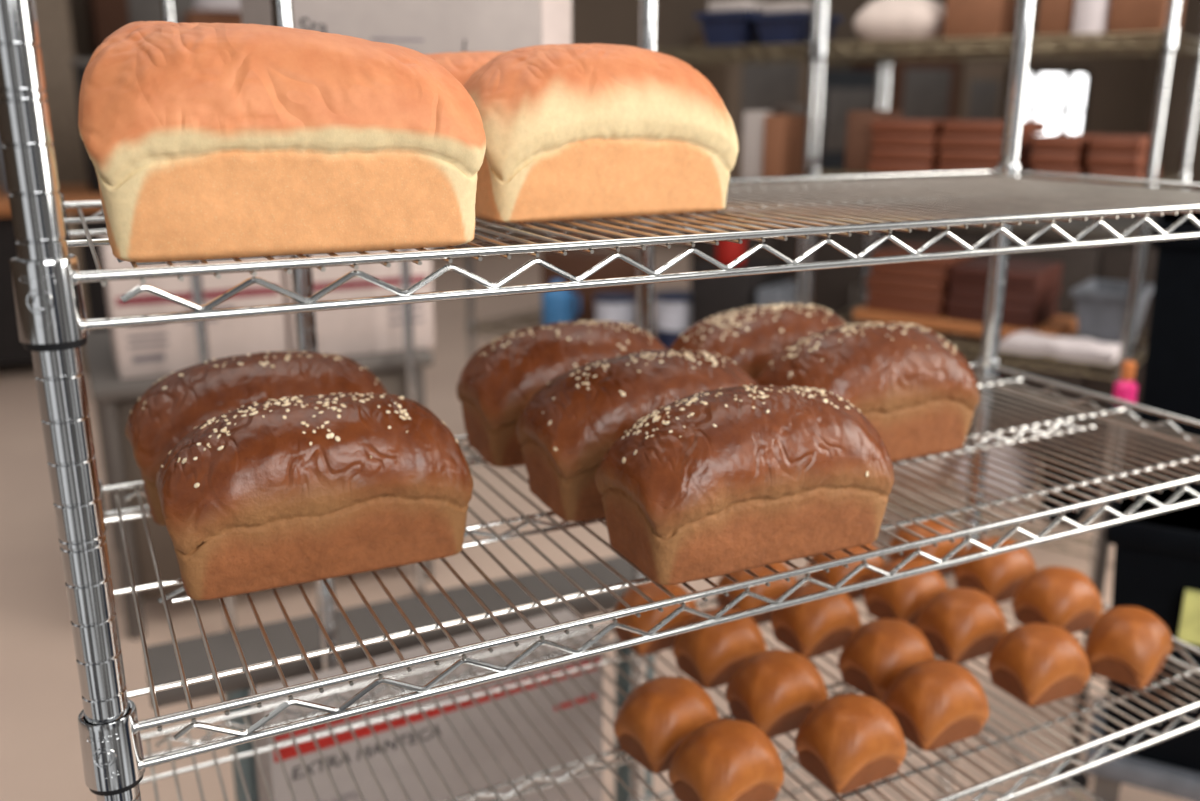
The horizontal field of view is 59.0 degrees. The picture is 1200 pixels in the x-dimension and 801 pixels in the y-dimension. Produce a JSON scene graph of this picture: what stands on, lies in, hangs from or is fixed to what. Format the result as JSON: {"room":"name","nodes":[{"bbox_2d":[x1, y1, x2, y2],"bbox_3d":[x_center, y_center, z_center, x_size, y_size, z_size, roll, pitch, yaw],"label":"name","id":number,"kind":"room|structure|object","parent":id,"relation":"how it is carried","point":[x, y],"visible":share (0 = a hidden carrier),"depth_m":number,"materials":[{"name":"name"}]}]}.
{"room":"commercial kitchen","nodes":[
{"label":"commercial kitchen","id":0,"kind":"room"},
{"bbox_2d":[0,215,1188,800],"bbox_3d":[0.283,-0.177,5.595,18.542,0.102,8.636,-8,17,-26],"label":"floor","id":1,"kind":"structure","parent":0,"point":[41,704],"depth_m":2.84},
{"bbox_2d":[0,0,87,186],"bbox_3d":[-3.873,-1.671,6.180,1.524,2.438,1.024,-8,17,-26],"label":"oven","id":2,"kind":"object","parent":1,"relation":"on","point":[53,16],"visible":0.04,"depth_m":6.00,"materials":[{"name":"beige paint"}]},
{"bbox_2d":[0,184,108,375],"bbox_3d":[-3.043,-0.580,5.214,2.718,0.864,0.813,-8,17,-26],"label":"cabinet","id":3,"kind":"object","parent":1,"relation":"on","point":[12,351],"visible":0.1,"depth_m":5.05,"materials":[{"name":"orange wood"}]},
{"bbox_2d":[70,58,99,192],"bbox_3d":[-2.417,-1.347,5.208,0.249,0.620,0.325,-8,17,-26],"label":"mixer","id":4,"kind":"object","parent":3,"relation":"on","point":[79,64],"visible":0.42,"depth_m":5.08,"materials":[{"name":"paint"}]},
{"bbox_2d":[182,11,241,23],"bbox_3d":[-1.940,-1.589,5.622,0.406,0.864,0.262,-8,17,-26],"label":"drawer unit","id":5,"kind":"object","parent":3,"relation":"on","point":[190,16],"visible":0.09,"depth_m":5.37,"materials":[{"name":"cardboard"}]},
{"bbox_2d":[86,0,194,53],"bbox_3d":[-2.720,-1.947,7.359,1.321,2.337,0.922,-8,17,-26],"label":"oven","id":6,"kind":"object","parent":1,"relation":"on","point":[105,17],"visible":0.02,"depth_m":6.59,"materials":[{"name":"brown metal"}]},
{"bbox_2d":[83,329,432,639],"bbox_3d":[-0.955,0.158,2.982,0.813,0.663,0.691,-8,17,-26],"label":"work table","id":7,"kind":"object","parent":1,"relation":"on","point":[114,397],"visible":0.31,"depth_m":2.62,"materials":[{"name":"metal"}]},
{"bbox_2d":[99,236,287,378],"bbox_3d":[-1.012,-0.252,2.647,0.389,0.307,0.255,-8,17,-26],"label":"carton","id":8,"kind":"object","parent":7,"relation":"on","point":[161,349],"visible":0.55,"depth_m":2.54,"materials":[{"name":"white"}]},
{"bbox_2d":[280,248,434,355],"bbox_3d":[-0.662,-0.299,2.817,0.371,0.307,0.255,-8,17,-26],"label":"carton","id":9,"kind":"object","parent":7,"relation":"on","point":[366,330],"visible":0.3,"depth_m":2.72,"materials":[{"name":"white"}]},
{"bbox_2d":[147,556,654,800],"bbox_3d":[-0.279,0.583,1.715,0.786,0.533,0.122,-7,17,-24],"label":"table","id":10,"kind":"object","parent":1,"relation":"on","point":[162,657],"visible":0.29,"depth_m":1.60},
{"bbox_2d":[161,0,657,800],"bbox_3d":[-0.428,-0.173,1.999,0.526,1.834,1.253,-8,17,-26],"label":"wire shelving rack","id":11,"kind":"object","parent":1,"relation":"on","point":[282,11],"visible":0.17,"depth_m":1.53,"materials":[{"name":"silver metal"}]},
{"bbox_2d":[240,0,571,53],"bbox_3d":[-0.309,-0.628,1.652,0.434,0.535,0.331,-8,17,-26],"label":"carton","id":12,"kind":"object","parent":11,"relation":"on","point":[422,26],"visible":0.36,"depth_m":1.53,"materials":[{"name":"grey"}]},
{"bbox_2d":[249,609,602,800],"bbox_3d":[-0.222,0.625,1.496,0.462,0.571,0.108,-9,18,-28],"label":"carton","id":13,"kind":"object","parent":1,"relation":"on","point":[278,786],"visible":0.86,"depth_m":1.41,"materials":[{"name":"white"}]},
{"bbox_2d":[0,0,1199,800],"bbox_3d":[0.138,0.157,1.159,1.271,1.657,0.496,-8,17,-26],"label":"wire shelving rack","id":14,"kind":"object","parent":1,"relation":"on","point":[53,324],"visible":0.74,"depth_m":0.89,"materials":[{"name":"silver metal"}]},
{"bbox_2d":[125,350,387,525],"bbox_3d":[-0.333,0.024,1.058,0.253,0.145,0.132,-8,18,-26],"label":"loaf","id":15,"kind":"object","parent":14,"relation":"on","point":[187,398],"visible":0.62,"depth_m":1.00,"materials":[{"name":"food"}]},
{"bbox_2d":[78,21,485,261],"bbox_3d":[-0.214,-0.180,0.727,0.257,0.147,0.133,-7,17,-23],"label":"loaf","id":16,"kind":"object","parent":14,"relation":"on","point":[205,141],"visible":1,"depth_m":0.67,"materials":[{"name":"food"}]},
{"bbox_2d":[156,393,473,599],"bbox_3d":[-0.241,0.067,0.908,0.254,0.144,0.132,-7,17,-24],"label":"loaf","id":17,"kind":"object","parent":14,"relation":"on","point":[285,491],"visible":1,"depth_m":0.85,"materials":[{"name":"food"}]},
{"bbox_2d":[424,51,506,84],"bbox_3d":[-0.097,-0.275,1.068,0.258,0.146,0.131,-8,17,-26],"label":"loaf","id":18,"kind":"object","parent":14,"relation":"on","point":[461,65],"visible":0.06,"depth_m":0.99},
{"bbox_2d":[456,320,667,466],"bbox_3d":[-0.032,-0.018,1.214,0.252,0.144,0.131,-7,17,-24],"label":"loaf","id":19,"kind":"object","parent":14,"relation":"on","point":[495,386],"visible":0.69,"depth_m":1.15,"materials":[{"name":"food"}]},
{"bbox_2d":[463,43,738,222],"bbox_3d":[-0.006,-0.244,0.955,0.256,0.147,0.132,-9,18,-28],"label":"loaf","id":20,"kind":"object","parent":14,"relation":"on","point":[591,130],"visible":0.9,"depth_m":0.90,"materials":[{"name":"food"}]},
{"bbox_2d":[516,350,758,521],"bbox_3d":[0.050,0.023,1.066,0.253,0.145,0.133,-7,17,-24],"label":"loaf","id":21,"kind":"object","parent":14,"relation":"on","point":[565,431],"visible":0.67,"depth_m":1.00,"materials":[{"name":"food"}]},
{"bbox_2d":[612,582,697,654],"bbox_3d":[0.073,0.274,1.372,0.102,0.074,0.082,-9,18,-28],"label":"bread roll","id":22,"kind":"object","parent":14,"relation":"on","point":[647,620],"visible":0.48,"depth_m":1.34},
{"bbox_2d":[614,676,718,772],"bbox_3d":[0.072,0.339,1.139,0.102,0.074,0.082,-11,19,-35],"label":"bread roll","id":23,"kind":"object","parent":14,"relation":"on","point":[656,717],"visible":0.88,"depth_m":1.11,"materials":[{"name":"food"}]},
{"bbox_2d":[673,607,766,688],"bbox_3d":[0.146,0.295,1.295,0.103,0.075,0.083,-9,18,-29],"label":"bread roll","id":24,"kind":"object","parent":14,"relation":"on","point":[709,656],"visible":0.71,"depth_m":1.26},
{"bbox_2d":[668,719,783,800],"bbox_3d":[0.126,0.362,1.058,0.102,0.075,0.083,-10,19,-32],"label":"bread roll","id":25,"kind":"object","parent":14,"relation":"on","point":[721,759],"visible":1,"depth_m":1.03,"materials":[{"name":"food"}]},
{"bbox_2d":[595,385,893,584],"bbox_3d":[0.130,0.060,0.936,0.254,0.144,0.133,-7,17,-24],"label":"loaf","id":26,"kind":"object","parent":14,"relation":"on","point":[721,481],"visible":1,"depth_m":0.88,"materials":[{"name":"food"}]},
{"bbox_2d":[716,562,796,623],"bbox_3d":[0.215,0.253,1.447,0.102,0.075,0.083,-8,17,-26],"label":"bread roll","id":27,"kind":"object","parent":14,"relation":"on","point":[776,589],"visible":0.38,"depth_m":1.41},
{"bbox_2d":[669,303,847,380],"bbox_3d":[0.208,-0.048,1.321,0.253,0.144,0.132,-7,17,-25],"label":"loaf","id":28,"kind":"object","parent":14,"relation":"on","point":[752,337],"visible":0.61,"depth_m":1.26,"materials":[{"name":"food"}]},
{"bbox_2d":[725,649,827,737],"bbox_3d":[0.199,0.324,1.195,0.102,0.075,0.083,-7,17,-25],"label":"bread roll","id":29,"kind":"object","parent":14,"relation":"on","point":[774,691],"visible":0.97,"depth_m":1.17,"materials":[{"name":"food"}]},
{"bbox_2d":[770,583,860,658],"bbox_3d":[0.278,0.276,1.365,0.102,0.074,0.082,-9,18,-28],"label":"bread roll","id":30,"kind":"object","parent":14,"relation":"on","point":[812,629],"visible":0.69,"depth_m":1.33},
{"bbox_2d":[806,543,884,599],"bbox_3d":[0.351,0.234,1.513,0.103,0.075,0.083,-9,18,-28],"label":"bread roll","id":31,"kind":"object","parent":14,"relation":"on","point":[835,574],"visible":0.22,"depth_m":1.48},
{"bbox_2d":[794,693,906,793],"bbox_3d":[0.261,0.349,1.105,0.103,0.075,0.083,-8,18,-28],"label":"bread roll","id":32,"kind":"object","parent":14,"relation":"on","point":[848,742],"visible":1,"depth_m":1.08,"materials":[{"name":"food"}]},
{"bbox_2d":[756,322,979,461],"bbox_3d":[0.297,-0.014,1.193,0.252,0.148,0.131,-7,17,-25],"label":"loaf","id":33,"kind":"object","parent":14,"relation":"on","point":[920,394],"visible":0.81,"depth_m":1.15,"materials":[{"name":"food"}]},
{"bbox_2d":[838,618,933,702],"bbox_3d":[0.343,0.303,1.268,0.103,0.075,0.083,-10,18,-31],"label":"bread roll","id":34,"kind":"object","parent":14,"relation":"on","point":[878,650],"visible":0.91,"depth_m":1.24,"materials":[{"name":"food"}]},
{"bbox_2d":[863,558,947,625],"bbox_3d":[0.416,0.256,1.438,0.102,0.075,0.083,-10,18,-31],"label":"bread roll","id":35,"kind":"object","parent":14,"relation":"on","point":[903,599],"visible":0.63,"depth_m":1.40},
{"bbox_2d":[888,518,965,574],"bbox_3d":[0.490,0.215,1.586,0.102,0.074,0.082,-9,18,-28],"label":"bread roll","id":36,"kind":"object","parent":14,"relation":"on","point":[944,547],"visible":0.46,"depth_m":1.56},
{"bbox_2d":[882,660,988,750],"bbox_3d":[0.372,0.330,1.175,0.102,0.074,0.082,-8,17,-26],"label":"bread roll","id":37,"kind":"object","parent":14,"relation":"on","point":[936,704],"visible":0.97,"depth_m":1.15,"materials":[{"name":"food"}]},
{"bbox_2d":[914,587,1007,663],"bbox_3d":[0.461,0.280,1.353,0.102,0.074,0.082,-8,18,-27],"label":"bread roll","id":38,"kind":"object","parent":14,"relation":"on","point":[959,625],"visible":0.94,"depth_m":1.32,"materials":[{"name":"food"}]},
{"bbox_2d":[954,537,1036,603],"bbox_3d":[0.564,0.236,1.510,0.103,0.075,0.083,-8,18,-28],"label":"bread roll","id":39,"kind":"object","parent":14,"relation":"on","point":[999,576],"visible":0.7,"depth_m":1.48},
{"bbox_2d":[987,623,1090,706],"bbox_3d":[0.522,0.306,1.259,0.102,0.075,0.083,-7,17,-24],"label":"bread roll","id":40,"kind":"object","parent":14,"relation":"on","point":[1037,664],"visible":1,"depth_m":1.23,"materials":[{"name":"food"}]},
{"bbox_2d":[1012,566,1102,633],"bbox_3d":[0.611,0.263,1.415,0.102,0.075,0.083,-8,18,-27],"label":"bread roll","id":41,"kind":"object","parent":14,"relation":"on","point":[1065,598],"visible":0.9,"depth_m":1.39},
{"bbox_2d":[1084,606,1171,688],"bbox_3d":[0.649,0.295,1.301,0.083,0.075,0.103,14,21,41],"label":"bread roll","id":42,"kind":"object","parent":14,"relation":"on","point":[1129,646],"visible":0.98,"depth_m":1.27,"materials":[{"name":"food"}]},
{"bbox_2d":[465,0,883,461],"bbox_3d":[0.190,-0.558,3.514,1.314,1.758,0.496,11,19,35],"label":"wire shelving rack","id":43,"kind":"object","parent":1,"relation":"on","point":[769,51],"visible":0.1,"depth_m":3.10,"materials":[{"name":"silver metal"}]},
{"bbox_2d":[542,280,579,324],"bbox_3d":[-0.142,-0.332,3.695,0.118,0.173,0.118,5,16,17],"label":"jug","id":44,"kind":"object","parent":43,"relation":"on","point":[558,306],"visible":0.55,"depth_m":3.65,"materials":[{"name":"plastic"}]},
{"bbox_2d":[541,250,636,322],"bbox_3d":[-0.036,-0.412,3.848,0.330,0.243,0.152,11,19,35],"label":"cardboard box","id":45,"kind":"object","parent":43,"relation":"on","point":[575,263],"visible":0.25,"depth_m":3.77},
{"bbox_2d":[594,292,635,323],"bbox_3d":[0.050,-0.275,3.525,0.144,0.155,0.144,-8,17,-26],"label":"tub","id":46,"kind":"object","parent":43,"relation":"on","point":[610,306],"visible":0.71,"depth_m":3.46,"materials":[{"name":"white plastic"}]},
{"bbox_2d":[653,290,691,349],"bbox_3d":[0.246,-0.250,3.381,0.155,0.185,0.155,-8,17,-26],"label":"tub","id":47,"kind":"object","parent":43,"relation":"on","point":[673,308],"visible":0.66,"depth_m":3.32,"materials":[{"name":"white plastic"}]},
{"bbox_2d":[694,10,762,48],"bbox_3d":[0.412,-1.073,3.090,0.170,0.098,0.246,11,19,35],"label":"crate","id":48,"kind":"object","parent":43,"relation":"on","point":[720,28],"visible":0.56,"depth_m":3.00,"materials":[{"name":"plastic"}]},
{"bbox_2d":[708,0,766,11],"bbox_3d":[0.406,-1.137,3.077,0.127,0.032,0.152,11,19,35],"label":"box","id":49,"kind":"object","parent":48,"relation":"on","point":[729,5],"visible":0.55,"depth_m":3.02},
{"bbox_2d":[691,258,787,325],"bbox_3d":[0.433,-0.279,3.295,0.196,0.289,0.254,11,19,35],"label":"box","id":50,"kind":"object","parent":43,"relation":"on","point":[710,297],"visible":0.18,"depth_m":3.19,"materials":[{"name":"paint"}]},
{"bbox_2d":[741,111,776,206],"bbox_3d":[0.480,-0.709,3.123,0.074,0.276,0.127,11,19,35],"label":"box","id":51,"kind":"object","parent":43,"relation":"on","point":[753,121],"visible":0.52,"depth_m":3.06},
{"bbox_2d":[756,280,796,305],"bbox_3d":[0.549,-0.225,3.189,0.079,0.243,0.203,11,19,35],"label":"box","id":52,"kind":"object","parent":43,"relation":"on","point":[785,291],"visible":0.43,"depth_m":3.10,"materials":[{"name":"grey plastic"}]},
{"bbox_2d":[762,114,805,205],"bbox_3d":[0.548,-0.695,3.091,0.061,0.266,0.203,11,19,35],"label":"cardboard box","id":53,"kind":"object","parent":43,"relation":"on","point":[783,141],"visible":0.5,"depth_m":3.01,"materials":[{"name":"brown cardboard"}]},
{"bbox_2d":[749,11,842,46],"bbox_3d":[0.554,-1.040,2.990,0.168,0.088,0.246,11,19,35],"label":"crate","id":54,"kind":"object","parent":43,"relation":"on","point":[793,27],"visible":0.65,"depth_m":2.91,"materials":[{"name":"plastic"}]},
{"bbox_2d":[756,18,836,46],"bbox_3d":[0.554,-1.039,2.991,0.150,0.086,0.229,11,19,35],"label":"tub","id":55,"kind":"object","parent":54,"relation":"in","point":[771,30],"depth_m":2.91,"materials":[{"name":"blue plastic"}]},
{"bbox_2d":[688,32,807,246],"bbox_3d":[1.337,-2.319,9.560,0.864,1.880,0.617,-8,17,-26],"label":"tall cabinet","id":56,"kind":"object","parent":1,"relation":"on","point":[749,87],"visible":0.28,"depth_m":9.14,"materials":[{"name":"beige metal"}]},
{"bbox_2d":[820,70,875,180],"bbox_3d":[2.153,-2.297,10.054,0.813,1.575,0.617,-8,17,-26],"label":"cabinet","id":57,"kind":"object","parent":1,"relation":"on","point":[845,91],"visible":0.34,"depth_m":9.64,"materials":[{"name":"metal"}]},
{"bbox_2d":[852,52,960,118],"bbox_3d":[2.947,-2.502,10.412,0.813,1.778,0.617,-8,17,-26],"label":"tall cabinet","id":58,"kind":"object","parent":1,"relation":"on","point":[927,89],"visible":0.32,"depth_m":10.01,"materials":[{"name":"metal"}]},
{"bbox_2d":[690,212,1157,468],"bbox_3d":[1.687,-0.273,3.980,2.896,0.813,0.601,11,19,35],"label":"shelving unit","id":59,"kind":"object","parent":1,"relation":"on","point":[836,290],"depth_m":3.76,"materials":[{"name":"brown metal"}]},
{"bbox_2d":[733,212,1154,243],"bbox_3d":[1.693,-0.648,3.881,2.896,0.038,0.584,11,19,35],"label":"countertop","id":60,"kind":"structure","parent":59,"relation":"on","point":[1073,228],"depth_m":3.67,"materials":[{"name":"metal"}]},
{"bbox_2d":[956,61,1006,119],"bbox_3d":[3.615,-2.550,10.779,0.559,1.676,0.617,-8,17,-26],"label":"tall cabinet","id":61,"kind":"object","parent":1,"relation":"on","point":[981,84],"visible":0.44,"depth_m":10.35,"materials":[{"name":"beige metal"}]},
{"bbox_2d":[803,0,1199,631],"bbox_3d":[1.047,-0.376,2.875,0.857,1.758,0.496,11,19,35],"label":"wire shelving rack","id":62,"kind":"object","parent":1,"relation":"on","point":[1169,42],"visible":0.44,"depth_m":2.67,"materials":[{"name":"silver metal"}]},
{"bbox_2d":[844,110,903,172],"bbox_3d":[0.763,-0.722,2.951,0.081,0.162,0.203,11,19,35],"label":"cardboard box","id":63,"kind":"object","parent":62,"relation":"on","point":[859,137],"visible":0.69,"depth_m":2.88,"materials":[{"name":"brown cardboard"}]},
{"bbox_2d":[854,0,945,43],"bbox_3d":[0.794,-0.996,2.785,0.230,0.117,0.203,11,19,35],"label":"sack","id":64,"kind":"object","parent":62,"relation":"on","point":[880,19],"visible":0.83,"depth_m":2.71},
{"bbox_2d":[869,160,939,173],"bbox_3d":[0.858,-0.635,2.882,0.165,0.033,0.254,11,19,35],"label":"wooden board","id":65,"kind":"object","parent":62,"relation":"on","point":[875,167],"visible":0.51,"depth_m":2.78,"materials":[{"name":"red wood"}]},
{"bbox_2d":[871,147,943,161],"bbox_3d":[0.864,-0.670,2.873,0.165,0.033,0.254,12,19,35],"label":"wooden board","id":66,"kind":"object","parent":65,"relation":"on","point":[908,154],"visible":0.63,"depth_m":2.77,"materials":[{"name":"red wood"}]},
{"bbox_2d":[872,133,949,147],"bbox_3d":[0.864,-0.704,2.862,0.165,0.033,0.254,12,19,35],"label":"wooden board","id":67,"kind":"object","parent":66,"relation":"on","point":[910,140],"visible":0.64,"depth_m":2.76,"materials":[{"name":"red wood"}]},
{"bbox_2d":[871,119,960,133],"bbox_3d":[0.858,-0.738,2.852,0.165,0.033,0.254,12,19,35],"label":"wooden board","id":68,"kind":"object","parent":67,"relation":"on","point":[914,126],"visible":0.8,"depth_m":2.75,"materials":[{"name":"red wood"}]},
{"bbox_2d":[893,450,957,488],"bbox_3d":[0.924,0.165,3.075,0.209,0.140,0.203,11,19,35],"label":"sack","id":69,"kind":"object","parent":62,"relation":"on","point":[901,470],"visible":0.19,"depth_m":2.99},
{"bbox_2d":[853,305,1077,338],"bbox_3d":[1.036,-0.233,3.013,0.559,0.030,0.279,11,19,35],"label":"wooden board","id":70,"kind":"object","parent":62,"relation":"on","point":[1059,325],"visible":0.4,"depth_m":2.91,"materials":[{"name":"orange wood"}]},
{"bbox_2d":[866,298,947,317],"bbox_3d":[0.926,-0.286,3.088,0.213,0.032,0.254,12,19,35],"label":"wooden board","id":71,"kind":"object","parent":70,"relation":"on","point":[913,309],"visible":0.48,"depth_m":2.98,"materials":[{"name":"red wood"}]},
{"bbox_2d":[867,287,949,305],"bbox_3d":[0.926,-0.319,3.077,0.213,0.032,0.254,11,19,34],"label":"wooden board","id":72,"kind":"object","parent":71,"relation":"on","point":[905,296],"visible":0.48,"depth_m":2.97,"materials":[{"name":"red wood"}]},
{"bbox_2d":[867,275,950,293],"bbox_3d":[0.923,-0.352,3.067,0.213,0.032,0.254,11,19,34],"label":"wooden board","id":73,"kind":"object","parent":72,"relation":"on","point":[927,286],"visible":0.48,"depth_m":2.96,"materials":[{"name":"red wood"}]},
{"bbox_2d":[871,264,950,281],"bbox_3d":[0.930,-0.384,3.054,0.213,0.032,0.254,11,19,35],"label":"wooden board","id":74,"kind":"object","parent":73,"relation":"on","point":[921,273],"visible":0.38,"depth_m":2.95,"materials":[{"name":"red wood"}]},
{"bbox_2d":[872,243,973,268],"bbox_3d":[0.932,-0.416,3.044,0.213,0.032,0.254,12,19,35],"label":"wooden board","id":75,"kind":"object","parent":74,"relation":"on","point":[896,250],"visible":0.46,"depth_m":2.99,"materials":[{"name":"red wood"}]},
{"bbox_2d":[947,305,1057,329],"bbox_3d":[1.121,-0.245,2.951,0.229,0.028,0.254,11,19,35],"label":"wooden board","id":76,"kind":"object","parent":70,"relation":"on","point":[957,315],"visible":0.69,"depth_m":2.87,"materials":[{"name":"red wood"}]},
{"bbox_2d":[946,295,1057,317],"bbox_3d":[1.116,-0.274,2.941,0.229,0.028,0.254,11,19,35],"label":"wooden board","id":77,"kind":"object","parent":76,"relation":"on","point":[952,303],"visible":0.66,"depth_m":2.86,"materials":[{"name":"red wood"}]},
{"bbox_2d":[949,284,1060,306],"bbox_3d":[1.121,-0.303,2.932,0.229,0.028,0.254,11,19,35],"label":"wooden board","id":78,"kind":"object","parent":77,"relation":"on","point":[955,292],"visible":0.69,"depth_m":2.85,"materials":[{"name":"red wood"}]},
{"bbox_2d":[949,273,1061,294],"bbox_3d":[1.121,-0.334,2.929,0.229,0.028,0.254,11,19,35],"label":"wooden board","id":79,"kind":"object","parent":78,"relation":"on","point":[962,282],"visible":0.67,"depth_m":2.84,"materials":[{"name":"red wood"}]},
{"bbox_2d":[950,256,1062,283],"bbox_3d":[1.117,-0.361,2.913,0.229,0.028,0.254,11,19,35],"label":"wooden board","id":80,"kind":"object","parent":79,"relation":"on","point":[1018,270],"visible":0.87,"depth_m":2.85,"materials":[{"name":"red wood"}]},
{"bbox_2d":[943,0,1015,44],"bbox_3d":[0.983,-0.989,2.692,0.137,0.154,0.229,11,19,35],"label":"cardboard box","id":81,"kind":"object","parent":62,"relation":"on","point":[963,18],"visible":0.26,"depth_m":2.61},
{"bbox_2d":[938,162,1035,176],"bbox_3d":[1.020,-0.605,2.775,0.186,0.033,0.254,12,19,35],"label":"wooden board","id":82,"kind":"object","parent":62,"relation":"on","point":[942,166],"visible":0.2,"depth_m":2.70,"materials":[{"name":"red wood"}]},
{"bbox_2d":[939,148,1036,164],"bbox_3d":[1.018,-0.639,2.764,0.185,0.033,0.254,11,19,34],"label":"wooden board","id":83,"kind":"object","parent":82,"relation":"on","point":[968,156],"visible":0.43,"depth_m":2.68,"materials":[{"name":"red wood"}]},
{"bbox_2d":[938,134,1039,149],"bbox_3d":[1.013,-0.673,2.755,0.185,0.033,0.254,11,19,34],"label":"wooden board","id":84,"kind":"object","parent":83,"relation":"on","point":[952,141],"visible":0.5,"depth_m":2.67,"materials":[{"name":"red wood"}]},
{"bbox_2d":[943,120,1046,134],"bbox_3d":[1.023,-0.707,2.744,0.186,0.033,0.254,12,19,35],"label":"wooden board","id":85,"kind":"object","parent":84,"relation":"on","point":[970,127],"visible":0.76,"depth_m":2.67,"materials":[{"name":"red wood"}]},
{"bbox_2d":[955,442,1037,508],"bbox_3d":[1.095,0.202,2.922,0.204,0.152,0.203,11,19,35],"label":"sack","id":86,"kind":"object","parent":62,"relation":"on","point":[960,486],"visible":0.51,"depth_m":2.84,"materials":[{"name":"white fabric"}]},
{"bbox_2d":[998,331,1120,364],"bbox_3d":[1.154,-0.135,2.655,0.264,0.033,0.142,11,19,35],"label":"folded cloth","id":87,"kind":"object","parent":62,"relation":"on","point":[1023,342],"visible":0.99,"depth_m":2.62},
{"bbox_2d":[1032,165,1093,181],"bbox_3d":[1.174,-0.572,2.657,0.107,0.034,0.254,12,19,35],"label":"wooden board","id":88,"kind":"object","parent":62,"relation":"on","point":[1082,170],"visible":0.3,"depth_m":2.56,"materials":[{"name":"red wood"}]},
{"bbox_2d":[1030,150,1095,166],"bbox_3d":[1.167,-0.609,2.652,0.107,0.034,0.254,11,19,35],"label":"wooden board","id":89,"kind":"object","parent":88,"relation":"on","point":[1039,157],"visible":0.64,"depth_m":2.56,"materials":[{"name":"red wood"}]},
{"bbox_2d":[1033,133,1103,150],"bbox_3d":[1.170,-0.644,2.643,0.107,0.034,0.254,11,19,35],"label":"wooden board","id":90,"kind":"object","parent":89,"relation":"on","point":[1061,141],"visible":0.83,"depth_m":2.55,"materials":[{"name":"red wood"}]},
{"bbox_2d":[1037,0,1089,42],"bbox_3d":[1.149,-0.964,2.604,0.076,0.154,0.229,11,19,35],"label":"cardboard box","id":91,"kind":"object","parent":62,"relation":"on","point":[1055,16],"visible":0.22,"depth_m":2.52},
{"bbox_2d":[1036,411,1109,527],"bbox_3d":[1.277,0.186,2.844,0.145,0.230,0.323,11,19,35],"label":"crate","id":92,"kind":"object","parent":62,"relation":"on","point":[1076,517],"visible":0.44,"depth_m":2.74,"materials":[{"name":"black plastic"}]},
{"bbox_2d":[1071,0,1110,37],"bbox_3d":[1.147,-0.963,2.458,0.079,0.231,0.079,-8,17,-26],"label":"paper roll","id":93,"kind":"object","parent":62,"relation":"on","point":[1089,16],"visible":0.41,"depth_m":2.45,"materials":[{"name":"white paper"}]},
{"bbox_2d":[1070,278,1153,343],"bbox_3d":[1.314,-0.216,2.729,0.160,0.154,0.221,11,19,35],"label":"tub","id":94,"kind":"object","parent":62,"relation":"on","point":[1101,304],"visible":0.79,"depth_m":2.67,"materials":[{"name":"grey plastic"}]},
{"bbox_2d":[1088,166,1159,184],"bbox_3d":[1.278,-0.551,2.582,0.109,0.034,0.254,12,19,35],"label":"wooden board","id":95,"kind":"object","parent":62,"relation":"on","point":[1139,173],"visible":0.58,"depth_m":2.49,"materials":[{"name":"red wood"}]},
{"bbox_2d":[1087,151,1147,168],"bbox_3d":[1.274,-0.588,2.580,0.109,0.034,0.254,12,19,35],"label":"wooden board","id":96,"kind":"object","parent":95,"relation":"on","point":[1125,160],"visible":0.63,"depth_m":2.48,"materials":[{"name":"red wood"}]},
{"bbox_2d":[1089,134,1149,152],"bbox_3d":[1.275,-0.624,2.569,0.109,0.034,0.254,12,19,35],"label":"wooden board","id":97,"kind":"object","parent":96,"relation":"on","point":[1115,142],"visible":0.77,"depth_m":2.48,"materials":[{"name":"red wood"}]},
{"bbox_2d":[1107,0,1184,40],"bbox_3d":[1.281,-0.935,2.478,0.117,0.167,0.229,11,19,35],"label":"cardboard box","id":98,"kind":"object","parent":62,"relation":"on","point":[1124,15],"visible":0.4,"depth_m":2.40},
{"bbox_2d":[1054,401,1139,789],"bbox_3d":[0.935,0.381,2.002,0.066,0.773,0.066,-8,17,-26],"label":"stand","id":99,"kind":"object","parent":1,"relation":"on","point":[1082,779],"visible":0.48,"depth_m":1.98,"materials":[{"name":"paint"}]},
{"bbox_2d":[1113,360,1137,406],"bbox_3d":[0.936,-0.031,1.887,0.038,0.079,0.038,-8,17,-26],"label":"spray bottle","id":100,"kind":"object","parent":99,"relation":"on","point":[1125,389],"visible":0.87,"depth_m":1.88,"materials":[{"name":"pink plastic"}]},
{"bbox_2d":[1085,697,1199,800],"bbox_3d":[1.095,0.717,1.826,0.483,0.222,0.279,8,18,26],"label":"wheeled dolly","id":101,"kind":"object","parent":1,"relation":"on","point":[1129,770],"visible":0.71,"depth_m":1.79,"materials":[{"name":"grey metal"}]},
{"bbox_2d":[1104,477,1199,772],"bbox_3d":[1.095,0.402,1.738,0.521,0.429,0.244,8,18,26],"label":"bin","id":102,"kind":"object","parent":101,"relation":"on","point":[1157,557],"visible":0.51,"depth_m":1.71,"materials":[{"name":"black plastic"}]},
{"bbox_2d":[1133,212,1199,487],"bbox_3d":[1.269,0.207,2.034,0.508,1.092,0.381,8,18,26],"label":"bin","id":103,"kind":"object","parent":1,"relation":"on","point":[1171,383],"visible":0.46,"depth_m":1.89,"materials":[{"name":"black plastic"}]},
{"bbox_2d":[68,0,1149,249],"bbox_3d":[-1.614,-2.717,8.790,18.542,3.048,0.203,-8,17,-26],"label":"wall","id":104,"kind":"structure","parent":0,"point":[1116,89],"depth_m":10.18,"materials":[{"name":"paint"}]},
{"bbox_2d":[1002,69,1090,134],"bbox_3d":[5.027,-3.279,11.974,1.295,0.864,0.038,-8,17,-26],"label":"window","id":105,"kind":"structure","parent":104,"relation":"in","point":[1059,98],"depth_m":12.02,"materials":[{"name":"white"}]},
{"bbox_2d":[1138,0,1199,215],"bbox_3d":[9.216,-2.362,7.626,0.203,3.048,11.735,-8,17,-26],"label":"wall","id":106,"kind":"structure","parent":0,"point":[1183,65],"depth_m":12.31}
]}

